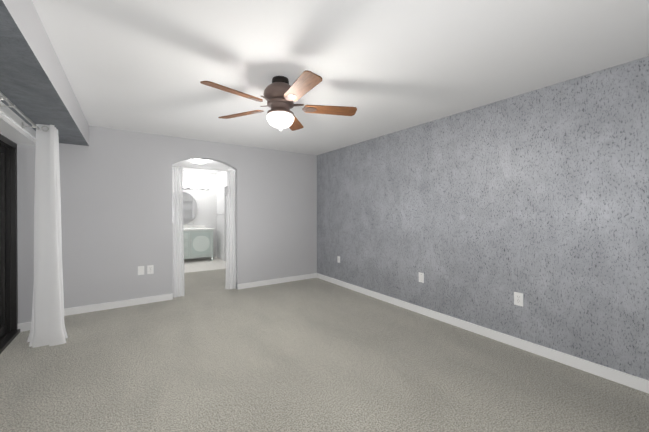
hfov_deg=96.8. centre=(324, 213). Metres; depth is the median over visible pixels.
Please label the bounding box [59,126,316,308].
wall
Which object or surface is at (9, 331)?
door frame
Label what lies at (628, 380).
baseboard
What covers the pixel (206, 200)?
wall
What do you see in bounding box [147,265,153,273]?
outlet
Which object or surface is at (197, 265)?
floor
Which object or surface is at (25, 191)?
wall
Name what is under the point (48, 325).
curtain
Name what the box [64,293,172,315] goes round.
baseboard
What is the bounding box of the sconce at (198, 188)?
[183,183,208,189]
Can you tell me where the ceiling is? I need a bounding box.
[32,0,648,172]
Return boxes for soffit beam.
[0,0,88,145]
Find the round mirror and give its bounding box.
[172,192,197,224]
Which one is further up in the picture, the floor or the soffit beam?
the soffit beam
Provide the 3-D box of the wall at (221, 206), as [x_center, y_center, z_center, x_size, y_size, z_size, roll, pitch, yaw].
[-2.048,0.056,6.868,0.100,2.440,3.710,0,0,-34]
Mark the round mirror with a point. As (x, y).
(190, 207)
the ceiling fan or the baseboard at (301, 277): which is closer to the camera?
the ceiling fan
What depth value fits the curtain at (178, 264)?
4.45 m
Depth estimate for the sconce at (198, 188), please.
7.98 m
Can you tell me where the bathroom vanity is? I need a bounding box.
[183,223,213,260]
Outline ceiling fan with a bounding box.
[200,70,356,130]
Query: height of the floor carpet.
0.050 m
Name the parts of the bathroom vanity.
door panel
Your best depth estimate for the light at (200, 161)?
6.10 m
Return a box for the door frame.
[0,134,19,353]
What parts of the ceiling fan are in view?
blade, blade, lamp shade, blade, blade, blade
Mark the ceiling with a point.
(384, 67)
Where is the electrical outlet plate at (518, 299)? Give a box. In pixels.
[514,292,522,306]
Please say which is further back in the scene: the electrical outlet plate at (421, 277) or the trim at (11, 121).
the electrical outlet plate at (421, 277)
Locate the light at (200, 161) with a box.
[190,159,207,163]
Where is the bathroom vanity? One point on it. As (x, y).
(198, 241)
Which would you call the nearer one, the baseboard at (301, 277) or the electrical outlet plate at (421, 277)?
the electrical outlet plate at (421, 277)
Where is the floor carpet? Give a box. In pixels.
[0,269,648,431]
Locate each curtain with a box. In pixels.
[0,92,67,347]
[172,166,235,297]
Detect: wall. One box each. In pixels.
[1,134,35,323]
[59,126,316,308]
[172,170,216,260]
[217,167,232,260]
[317,56,648,379]
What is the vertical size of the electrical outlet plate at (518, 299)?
0.125 m
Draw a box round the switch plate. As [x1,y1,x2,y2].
[138,266,143,274]
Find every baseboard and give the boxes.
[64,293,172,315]
[236,274,317,289]
[314,273,648,393]
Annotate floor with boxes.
[172,257,225,272]
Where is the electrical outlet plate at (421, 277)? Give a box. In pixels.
[419,272,423,282]
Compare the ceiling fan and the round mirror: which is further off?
the round mirror
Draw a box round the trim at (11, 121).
[0,101,35,145]
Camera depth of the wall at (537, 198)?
2.77 m
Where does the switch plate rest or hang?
attached to the wall at (116, 203)

